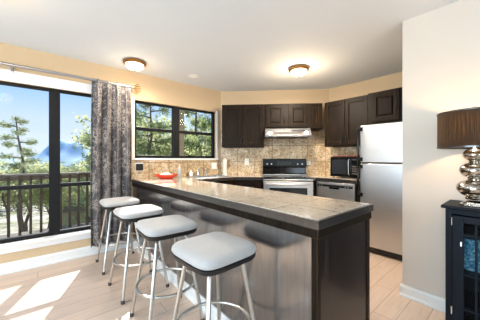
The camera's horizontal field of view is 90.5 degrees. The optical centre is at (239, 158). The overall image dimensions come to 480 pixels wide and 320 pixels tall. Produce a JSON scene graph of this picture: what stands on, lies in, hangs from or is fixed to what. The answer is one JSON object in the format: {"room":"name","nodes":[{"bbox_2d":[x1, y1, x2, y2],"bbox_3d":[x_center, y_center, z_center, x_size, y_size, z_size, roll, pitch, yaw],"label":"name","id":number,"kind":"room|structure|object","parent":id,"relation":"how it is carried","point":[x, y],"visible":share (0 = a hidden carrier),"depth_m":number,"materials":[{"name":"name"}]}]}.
{"room":"kitchen","nodes":[
{"label":"kitchen","id":0,"kind":"room"},
{"bbox_2d":[0,42,220,263],"bbox_3d":[-2.502,0.000,2.605,5.560,2.440,0.150,0,0,-40],"label":"wall","id":1,"kind":"structure","parent":0,"point":[152,89],"depth_m":3.08,"materials":[{"name":"beige paint"}]},
{"bbox_2d":[0,81,90,243],"bbox_3d":[-2.668,0.043,2.460,2.440,1.735,0.071,0,0,-40],"label":"window","id":2,"kind":"structure","parent":1,"relation":"in","point":[54,185],"depth_m":2.81,"materials":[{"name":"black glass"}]},
{"bbox_2d":[0,229,90,254],"bbox_3d":[-2.622,0.957,2.398,2.630,0.097,0.101,0,0,-40],"label":"trim","id":3,"kind":"structure","parent":1,"relation":"attached to","point":[5,248],"depth_m":2.70,"materials":[{"name":"white paint"}]},
{"bbox_2d":[0,69,91,93],"bbox_3d":[-2.617,-0.015,2.400,2.580,1.850,0.014,0,0,-40],"label":"trim","id":4,"kind":"structure","parent":1,"relation":"attached to","point":[5,75],"depth_m":2.72,"materials":[{"name":"white paint"}]},
{"bbox_2d":[0,237,132,275],"bbox_3d":[-3.031,1.163,2.038,4.020,0.115,0.028,0,0,-40],"label":"baseboard","id":5,"kind":"structure","parent":1,"relation":"attached to","point":[34,262],"depth_m":2.76,"materials":[{"name":"white paint"}]},
{"bbox_2d":[0,61,139,92],"bbox_3d":[-2.532,-0.970,2.401,2.954,0.131,0.118,0,0,-40],"label":"curtain rod","id":6,"kind":"object","parent":1,"relation":"attached to","point":[11,65],"visible":0.94,"depth_m":2.73,"materials":[{"name":"grey metal"}]},
{"bbox_2d":[91,78,130,246],"bbox_3d":[-1.659,0.053,3.092,0.479,2.096,0.117,0,0,-40],"label":"window curtain","id":7,"kind":"object","parent":6,"relation":"hanging from","point":[110,104],"visible":0.84,"depth_m":3.06,"materials":[{"name":"fabric"}]},
{"bbox_2d":[135,100,214,157],"bbox_3d":[-1.007,-0.417,3.872,1.400,0.835,0.071,0,0,-40],"label":"window","id":8,"kind":"structure","parent":1,"relation":"in","point":[174,131],"depth_m":3.81,"materials":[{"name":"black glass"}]},
{"bbox_2d":[132,98,218,159],"bbox_3d":[-0.965,-0.415,3.823,1.470,0.879,0.076,0,0,-40],"label":"trim","id":9,"kind":"structure","parent":1,"relation":"attached to","point":[133,99],"depth_m":3.51,"materials":[{"name":"white paint"}]},
{"bbox_2d":[131,160,220,180],"bbox_3d":[-0.937,0.172,3.828,1.530,0.296,0.012,0,0,-40],"label":"tile backsplash","id":10,"kind":"structure","parent":1,"relation":"attached to","point":[150,167],"depth_m":3.72,"materials":[{"name":"tile"}]},
{"bbox_2d":[135,163,142,170],"bbox_3d":[-1.428,0.120,3.380,0.110,0.120,0.035,0,0,-40],"label":"wall device","id":11,"kind":"object","parent":10,"relation":"attached to","point":[138,166],"visible":1,"depth_m":3.36,"materials":[{"name":"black plastic"}]},
{"bbox_2d":[212,163,216,168],"bbox_3d":[-0.457,0.130,4.221,0.110,0.115,0.012,0,0,-40],"label":"wall switch","id":12,"kind":"object","parent":10,"relation":"attached to","point":[214,165],"visible":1,"depth_m":4.22,"materials":[{"name":"white plastic"}]},
{"bbox_2d":[0,246,444,319],"bbox_3d":[0.233,1.260,0.460,7.150,0.080,7.000,0,0,-40],"label":"floor","id":13,"kind":"structure","parent":0,"point":[74,289],"depth_m":2.13,"materials":[{"name":"brown wood"}]},
{"bbox_2d":[96,196,143,274],"bbox_3d":[-1.406,0.844,2.782,0.440,0.753,0.440,0,0,-39],"label":"bar stool","id":14,"kind":"object","parent":13,"relation":"on","point":[107,204],"visible":0.89,"depth_m":2.68,"materials":[{"name":"grey fabric"}]},
{"bbox_2d":[99,196,139,206],"bbox_3d":[-1.406,0.496,2.782,0.386,0.059,0.386,0,0,-39],"label":"cushion","id":15,"kind":"object","parent":14,"relation":"on","point":[128,200],"depth_m":2.67,"materials":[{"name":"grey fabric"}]},
{"bbox_2d":[108,204,168,304],"bbox_3d":[-0.971,0.844,2.278,0.440,0.753,0.440,0,0,-42],"label":"bar stool","id":16,"kind":"object","parent":13,"relation":"on","point":[131,214],"visible":0.9,"depth_m":2.18,"materials":[{"name":"grey fabric"}]},
{"bbox_2d":[113,204,162,218],"bbox_3d":[-0.971,0.496,2.278,0.386,0.059,0.386,0,0,-42],"label":"cushion","id":17,"kind":"object","parent":16,"relation":"on","point":[144,211],"depth_m":2.17,"materials":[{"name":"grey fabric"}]},
{"bbox_2d":[129,215,204,319],"bbox_3d":[-0.559,0.844,1.808,0.440,0.753,0.440,0,0,-38],"label":"bar stool","id":18,"kind":"object","parent":13,"relation":"on","point":[156,229],"visible":0.95,"depth_m":1.71,"materials":[{"name":"grey fabric"}]},
{"bbox_2d":[136,215,196,236],"bbox_3d":[-0.559,0.496,1.808,0.386,0.059,0.386,0,0,-38],"label":"cushion","id":19,"kind":"object","parent":18,"relation":"on","point":[170,225],"depth_m":1.70,"materials":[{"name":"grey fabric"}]},
{"bbox_2d":[171,232,255,319],"bbox_3d":[-0.147,0.844,1.339,0.440,0.753,0.440,0,0,-43],"label":"bar stool","id":20,"kind":"object","parent":13,"relation":"on","point":[211,254],"visible":1,"depth_m":1.27,"materials":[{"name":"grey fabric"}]},
{"bbox_2d":[171,232,255,270],"bbox_3d":[-0.147,0.496,1.339,0.386,0.059,0.386,0,0,-43],"label":"cushion","id":21,"kind":"object","parent":20,"relation":"on","point":[213,251],"depth_m":1.24,"materials":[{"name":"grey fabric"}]},
{"bbox_2d":[214,180,232,184],"bbox_3d":[-0.553,0.783,3.734,0.742,0.874,0.613,0,0,-40],"label":"base cabinet","id":22,"kind":"object","parent":13,"relation":"on","point":[230,182],"visible":0.02,"depth_m":3.68,"materials":[{"name":"brown wood"}]},
{"bbox_2d":[238,180,262,188],"bbox_3d":[0.176,0.783,3.974,0.405,0.874,0.453,0,0,5],"label":"base cabinet","id":23,"kind":"object","parent":13,"relation":"on","point":[246,183],"visible":0.14,"depth_m":3.78,"materials":[{"name":"brown wood"}]},
{"bbox_2d":[132,183,371,319],"bbox_3d":[-0.327,0.779,2.442,0.672,0.882,2.910,0,0,-40],"label":"base cabinet","id":24,"kind":"object","parent":13,"relation":"on","point":[296,272],"visible":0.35,"depth_m":1.40,"materials":[{"name":"brown wood"}]},
{"bbox_2d":[132,174,372,229],"bbox_3d":[0.212,0.315,2.889,2.065,0.050,2.907,0,0,-40],"label":"countertop","id":25,"kind":"structure","parent":24,"relation":"on","point":[313,212],"depth_m":1.64,"materials":[{"name":"beige stone"}]},
{"bbox_2d":[154,174,177,178],"bbox_3d":[-1.065,0.259,3.439,0.344,0.061,0.282,0,0,0],"label":"serving bowl","id":26,"kind":"object","parent":25,"relation":"on","point":[156,175],"visible":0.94,"depth_m":3.35,"materials":[{"name":"red ceramic"}]},
{"bbox_2d":[177,165,181,176],"bbox_3d":[-0.933,0.192,3.669,0.071,0.195,0.071,0,0,-18],"label":"soap bottle","id":27,"kind":"object","parent":25,"relation":"on","point":[179,171],"visible":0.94,"depth_m":3.64,"materials":[{"name":"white plastic"}]},
{"bbox_2d":[186,175,232,181],"bbox_3d":[-0.495,0.377,3.779,0.620,0.186,0.440,0,0,-40],"label":"sink","id":28,"kind":"object","parent":25,"relation":"in","point":[204,176],"visible":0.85,"depth_m":3.85,"materials":[{"name":"silver metal"}]},
{"bbox_2d":[222,159,227,174],"bbox_3d":[-0.268,0.139,4.215,0.100,0.300,0.100,0,0,-40],"label":"paper towel roll","id":29,"kind":"object","parent":25,"relation":"on","point":[224,160],"visible":1,"depth_m":4.18,"materials":[{"name":"white paper"}]},
{"bbox_2d":[263,159,312,195],"bbox_3d":[0.754,0.613,3.888,0.750,1.215,0.682,0,0,5],"label":"range","id":30,"kind":"object","parent":13,"relation":"on","point":[283,175],"visible":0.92,"depth_m":3.88,"materials":[{"name":"silver metal"}]},
{"bbox_2d":[263,175,312,178],"bbox_3d":[0.758,0.304,3.929,0.750,0.019,0.600,0,0,5],"label":"cooktop","id":31,"kind":"object","parent":30,"relation":"in","point":[264,176],"depth_m":3.70,"materials":[{"name":"silver metal"}]},
{"bbox_2d":[316,181,355,201],"bbox_3d":[1.595,0.783,3.649,0.613,0.874,0.590,0,0,-40],"label":"dishwasher","id":32,"kind":"object","parent":13,"relation":"on","point":[327,189],"visible":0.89,"depth_m":3.43,"materials":[{"name":"silver metal"}]},
{"bbox_2d":[306,175,359,183],"bbox_3d":[1.477,0.315,3.769,0.642,0.050,1.062,0,0,-40],"label":"countertop","id":33,"kind":"structure","parent":32,"relation":"on","point":[315,177],"depth_m":3.52,"materials":[{"name":"beige stone"}]},
{"bbox_2d":[330,157,362,177],"bbox_3d":[1.678,0.132,3.676,0.402,0.315,0.420,0,0,-40],"label":"microwave oven","id":34,"kind":"object","parent":33,"relation":"on","point":[339,166],"visible":0.82,"depth_m":3.55,"materials":[{"name":"black plastic"}]},
{"bbox_2d":[356,184,359,201],"bbox_3d":[1.827,0.783,3.413,0.585,0.874,0.065,0,0,-40],"label":"base cabinet","id":35,"kind":"object","parent":13,"relation":"on","point":[357,195],"visible":0.09,"depth_m":3.23,"materials":[{"name":"brown wood"}]},
{"bbox_2d":[357,122,401,259],"bbox_3d":[2.049,0.384,3.041,0.700,1.672,0.791,0,0,-40],"label":"refrigerator","id":36,"kind":"object","parent":13,"relation":"on","point":[380,169],"visible":0.44,"depth_m":2.94,"materials":[{"name":"silver metal"}]},
{"bbox_2d":[441,200,479,319],"bbox_3d":[1.742,0.770,1.480,0.353,0.900,0.714,0,0,-40],"label":"display cabinet","id":37,"kind":"object","parent":13,"relation":"on","point":[462,286],"visible":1,"depth_m":1.60,"materials":[{"name":"black paint"}]},
{"bbox_2d":[437,106,479,207],"bbox_3d":[1.589,-0.018,1.613,0.396,0.674,0.396,0,0,-40],"label":"table lamp","id":38,"kind":"object","parent":37,"relation":"on","point":[458,128],"visible":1,"depth_m":1.57,"materials":[{"name":"brown fabric"}]},
{"bbox_2d":[464,237,479,272],"bbox_3d":[1.641,0.650,1.644,0.216,0.215,0.205,0,0,-40],"label":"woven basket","id":39,"kind":"object","parent":37,"relation":"on","point":[469,243],"visible":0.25,"depth_m":1.60,"materials":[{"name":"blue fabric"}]},
{"bbox_2d":[464,225,479,236],"bbox_3d":[1.762,0.506,1.497,0.274,0.014,0.628,0,0,-40],"label":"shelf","id":40,"kind":"object","parent":37,"relation":"attached to","point":[468,229],"depth_m":1.65,"materials":[{"name":"black paint"}]},
{"bbox_2d":[464,269,479,277],"bbox_3d":[1.762,0.766,1.497,0.274,0.014,0.628,0,0,-40],"label":"shelf","id":41,"kind":"object","parent":37,"relation":"attached to","point":[468,272],"depth_m":1.58,"materials":[{"name":"black paint"}]},
{"bbox_2d":[464,290,479,312],"bbox_3d":[1.762,0.996,1.497,0.274,0.014,0.628,0,0,-40],"label":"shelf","id":42,"kind":"object","parent":37,"relation":"attached to","point":[469,295],"depth_m":1.66,"materials":[{"name":"black paint"}]},
{"bbox_2d":[464,313,479,319],"bbox_3d":[1.762,1.171,1.497,0.274,0.014,0.628,0,0,-40],"label":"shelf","id":43,"kind":"object","parent":37,"relation":"attached to","point":[467,316],"depth_m":1.75,"materials":[{"name":"black paint"}]},
{"bbox_2d":[0,0,458,90],"bbox_3d":[0.233,-1.280,0.460,7.150,0.120,7.000,0,0,-40],"label":"ceiling","id":44,"kind":"structure","parent":0,"point":[230,45],"depth_m":2.38,"materials":[{"name":"white paint"}]},
{"bbox_2d":[123,58,145,71],"bbox_3d":[-1.325,-1.155,2.995,0.272,0.130,0.272,0,0,-40],"label":"ceiling light","id":45,"kind":"object","parent":44,"relation":"attached to","point":[134,64],"visible":1,"depth_m":2.92,"materials":[{"name":"white glass"}]},
{"bbox_2d":[188,74,197,77],"bbox_3d":[-0.693,-1.214,3.518,0.156,0.011,0.156,0,0,-40],"label":"recessed light","id":46,"kind":"object","parent":44,"relation":"in","point":[190,75],"visible":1,"depth_m":3.51,"materials":[{"name":"white paint"}]},
{"bbox_2d":[289,65,308,76],"bbox_3d":[0.792,-1.155,3.206,0.272,0.130,0.272,0,0,-40],"label":"ceiling light","id":47,"kind":"object","parent":44,"relation":"attached to","point":[296,70],"visible":1,"depth_m":3.13,"materials":[{"name":"white glass"}]},
{"bbox_2d":[221,89,328,195],"bbox_3d":[0.614,0.000,4.327,1.980,2.440,0.141,0,0,5],"label":"wall","id":48,"kind":"structure","parent":0,"point":[310,95],"depth_m":4.25,"materials":[{"name":"beige paint"}]},
{"bbox_2d":[222,104,263,147],"bbox_3d":[0.056,-0.550,4.127,0.712,0.720,0.342,0,0,5],"label":"upper cabinet","id":49,"kind":"object","parent":48,"relation":"attached to","point":[242,125],"visible":1,"depth_m":4.00,"materials":[{"name":"brown wood"}]},
{"bbox_2d":[221,129,328,174],"bbox_3d":[0.615,-0.100,4.249,1.937,0.840,0.013,0,0,5],"label":"tile backsplash","id":50,"kind":"structure","parent":48,"relation":"attached to","point":[314,147],"depth_m":4.23,"materials":[{"name":"tile"}]},
{"bbox_2d":[264,103,309,130],"bbox_3d":[0.788,-0.705,4.068,0.752,0.410,0.342,0,0,5],"label":"upper cabinet","id":51,"kind":"object","parent":48,"relation":"attached to","point":[275,115],"visible":0.95,"depth_m":3.93,"materials":[{"name":"brown wood"}]},
{"bbox_2d":[264,128,311,138],"bbox_3d":[0.782,-0.419,4.002,0.732,0.153,0.454,0,0,5],"label":"range hood","id":52,"kind":"object","parent":48,"relation":"attached to","point":[269,133],"visible":1,"depth_m":3.81,"materials":[{"name":"metal"}]},
{"bbox_2d":[310,103,321,130],"bbox_3d":[1.264,-0.695,4.043,0.198,0.430,0.313,0,0,5],"label":"upper cabinet","id":53,"kind":"object","parent":48,"relation":"attached to","point":[315,108],"visible":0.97,"depth_m":3.89,"materials":[{"name":"brown wood"}]},
{"bbox_2d":[329,72,401,101],"bbox_3d":[2.169,0.000,3.562,0.120,2.440,1.900,0,0,-40],"label":"wall","id":54,"kind":"structure","parent":0,"point":[391,81],"depth_m":3.71,"materials":[{"name":"beige paint"}]},
{"bbox_2d":[329,147,359,174],"bbox_3d":[1.828,0.045,3.863,0.012,0.550,0.860,0,0,-40],"label":"tile backsplash","id":55,"kind":"structure","parent":54,"relation":"attached to","point":[333,151],"depth_m":3.98,"materials":[{"name":"tile"}]},
{"bbox_2d":[325,95,368,146],"bbox_3d":[1.708,-0.550,3.722,0.370,0.720,0.690,0,0,-40],"label":"upper cabinet","id":56,"kind":"object","parent":54,"relation":"attached to","point":[343,118],"visible":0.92,"depth_m":3.63,"materials":[{"name":"brown wood"}]},
{"bbox_2d":[368,87,401,124],"bbox_3d":[2.196,-0.695,3.110,0.420,0.430,0.870,0,0,-40],"label":"upper cabinet","id":57,"kind":"object","parent":54,"relation":"attached to","point":[385,106],"visible":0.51,"depth_m":3.16,"materials":[{"name":"brown wood"}]},
{"bbox_2d":[402,0,479,297],"bbox_3d":[2.755,0.000,0.688,0.130,2.440,3.880,0,0,-40],"label":"wall","id":58,"kind":"structure","parent":0,"point":[441,46],"depth_m":1.96,"materials":[{"name":"beige paint"}]},
{"bbox_2d":[399,283,444,312],"bbox_3d":[2.690,1.170,0.643,0.028,0.100,3.896,0,0,-40],"label":"baseboard","id":59,"kind":"structure","parent":58,"relation":"attached to","point":[427,299],"depth_m":2.00,"materials":[{"name":"white paint"}]},
{"label":"outside","id":60,"kind":"structure","parent":0,"visible":0},
{"bbox_2d":[0,222,90,238],"bbox_3d":[-3.576,1.290,3.050,10.500,0.040,1.839,0,0,-40],"label":"floor","id":61,"kind":"structure","parent":60,"point":[89,223],"depth_m":4.14,"materials":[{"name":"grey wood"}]},
{"bbox_2d":[0,172,90,237],"bbox_3d":[-4.003,1.188,3.553,10.500,1.865,0.140,0,0,-40],"label":"deck railing","id":62,"kind":"object","parent":61,"relation":"on","point":[35,176],"visible":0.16,"depth_m":4.04,"materials":[{"name":"brown wood"}]},
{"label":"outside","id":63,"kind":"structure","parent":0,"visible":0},
{"bbox_2d":[0,185,89,234],"bbox_3d":[-75.325,12.375,89.297,689.715,17.140,456.911,0,0,-40],"label":"ground","id":64,"kind":"structure","parent":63,"point":[35,215],"depth_m":17.49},
{"bbox_2d":[0,158,31,205],"bbox_3d":[-10.642,2.340,10.052,3.939,4.737,3.840,0,0,-8],"label":"leafy tree","id":65,"kind":"object","parent":64,"relation":"on","point":[1,203],"visible":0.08,"depth_m":10.10,"materials":[{"name":"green plant"}]},
{"bbox_2d":[0,116,48,231],"bbox_3d":[-8.109,1.523,9.124,1.774,6.333,1.557,0,0,5],"label":"pine tree","id":66,"kind":"object","parent":64,"relation":"on","point":[27,153],"visible":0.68,"depth_m":8.92,"materials":[{"name":"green plant"}]},
{"bbox_2d":[0,166,66,233],"bbox_3d":[-9.081,2.416,9.277,4.092,4.473,3.988,0,0,-22],"label":"leafy tree","id":67,"kind":"object","parent":64,"relation":"on","point":[12,172],"visible":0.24,"depth_m":9.07,"materials":[{"name":"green plant"}]},
{"bbox_2d":[0,157,85,231],"bbox_3d":[-9.853,2.391,11.155,4.979,5.118,5.095,0,0,14],"label":"leafy tree","id":68,"kind":"object","parent":64,"relation":"on","point":[5,162],"visible":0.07,"depth_m":10.90,"materials":[{"name":"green plant"}]},
{"bbox_2d":[0,162,89,227],"bbox_3d":[-8.154,2.451,10.182,3.954,4.754,3.854,0,0,29],"label":"leafy tree","id":69,"kind":"object","parent":64,"relation":"on","point":[33,167],"visible":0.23,"depth_m":9.59,"materials":[{"name":"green plant"}]},
{"bbox_2d":[15,161,89,209],"bbox_3d":[-8.789,2.557,11.583,4.382,4.915,4.496,0,0,-27],"label":"leafy tree","id":70,"kind":"object","parent":64,"relation":"on","point":[45,161],"visible":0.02,"depth_m":10.78,"materials":[{"name":"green plant"}]},
{"bbox_2d":[24,162,90,219],"bbox_3d":[-6.916,2.456,10.201,4.022,4.837,3.921,0,0,10],"label":"leafy tree","id":71,"kind":"object","parent":64,"relation":"on","point":[72,168],"visible":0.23,"depth_m":9.52,"materials":[{"name":"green plant"}]},
{"bbox_2d":[62,192,90,225],"bbox_3d":[-7.163,3.070,11.517,2.400,2.900,2.800,0,0,41],"label":"bush","id":72,"kind":"object","parent":64,"relation":"on","point":[65,212],"visible":0.05,"depth_m":10.20,"materials":[{"name":"green plant"}]},
{"bbox_2d":[62,107,163,225],"bbox_3d":[-3.365,1.236,7.017,3.148,6.501,2.970,0,0,-19],"label":"pine tree","id":73,"kind":"object","parent":64,"relation":"on","point":[85,140],"visible":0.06,"depth_m":6.33,"materials":[{"name":"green plant"}]},
{"bbox_2d":[75,149,154,193],"bbox_3d":[-5.564,2.062,11.728,4.728,5.833,4.850,0,0,33],"label":"leafy tree","id":74,"kind":"object","parent":64,"relation":"on","point":[83,168],"visible":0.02,"depth_m":9.96,"materials":[{"name":"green plant"}]},
{"bbox_2d":[69,111,194,168],"bbox_3d":[-3.641,1.412,9.473,4.976,6.820,5.105,0,0,14],"label":"leafy tree","id":75,"kind":"object","parent":64,"relation":"on","point":[85,116],"visible":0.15,"depth_m":8.69,"materials":[{"name":"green plant"}]},
{"bbox_2d":[89,104,185,215],"bbox_3d":[-3.187,1.021,8.453,3.411,7.086,3.492,0,0,-3],"label":"pine tree","id":76,"kind":"object","parent":64,"relation":"on","point":[141,146],"visible":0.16,"depth_m":8.32,"materials":[{"name":"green plant"}]},
{"bbox_2d":[80,133,208,155],"bbox_3d":[-3.507,1.855,10.871,5.959,6.126,6.098,0,0,31],"label":"leafy tree","id":77,"kind":"object","parent":64,"relation":"on","point":[155,147],"visible":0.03,"depth_m":9.77,"materials":[{"name":"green plant"}]},
{"bbox_2d":[150,125,210,155],"bbox_3d":[-1.353,1.659,9.382,3.977,6.133,4.080,0,0,-38],"label":"leafy tree","id":78,"kind":"object","parent":64,"relation":"on","point":[208,129],"visible":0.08,"depth_m":8.23,"materials":[{"name":"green plant"}]},
{"bbox_2d":[179,110,183,155],"bbox_3d":[-1.389,1.130,5.604,0.180,7.180,0.180,0,0,-40],"label":"porch post","id":79,"kind":"object","parent":64,"relation":"on","point":[181,112],"visible":0.02,"depth_m":5.55,"materials":[{"name":"beige"}]},
{"bbox_2d":[169,110,210,155],"bbox_3d":[-1.466,0.835,7.831,2.810,7.298,2.877,0,0,40],"label":"pine tree","id":80,"kind":"object","parent":64,"relation":"on","point":[204,124],"visible":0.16,"depth_m":7.49,"materials":[{"name":"green plant"}]},
{"bbox_2d":[188,113,210,153],"bbox_3d":[-0.785,1.021,10.413,4.543,7.505,4.286,0,0,22],"label":"pine tree","id":81,"kind":"object","parent":64,"relation":"on","point":[197,113],"visible":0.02,"depth_m":9.89,"materials":[{"name":"green plant"}]},
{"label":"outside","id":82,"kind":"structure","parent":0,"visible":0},
{"bbox_2d":[7,140,90,171],"bbox_3d":[-292.522,-4.452,407.568,220.000,55.345,180.000,0,0,28],"label":"mountain","id":83,"kind":"structure","parent":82,"point":[66,151],"depth_m":374.28},
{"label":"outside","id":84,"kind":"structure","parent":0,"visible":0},
{"bbox_2d":[0,153,18,169],"bbox_3d":[-472.343,-8.296,385.994,300.000,63.031,220.000,0,0,25],"label":"mountain","id":85,"kind":"structure","parent":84,"point":[15,160],"depth_m":391.48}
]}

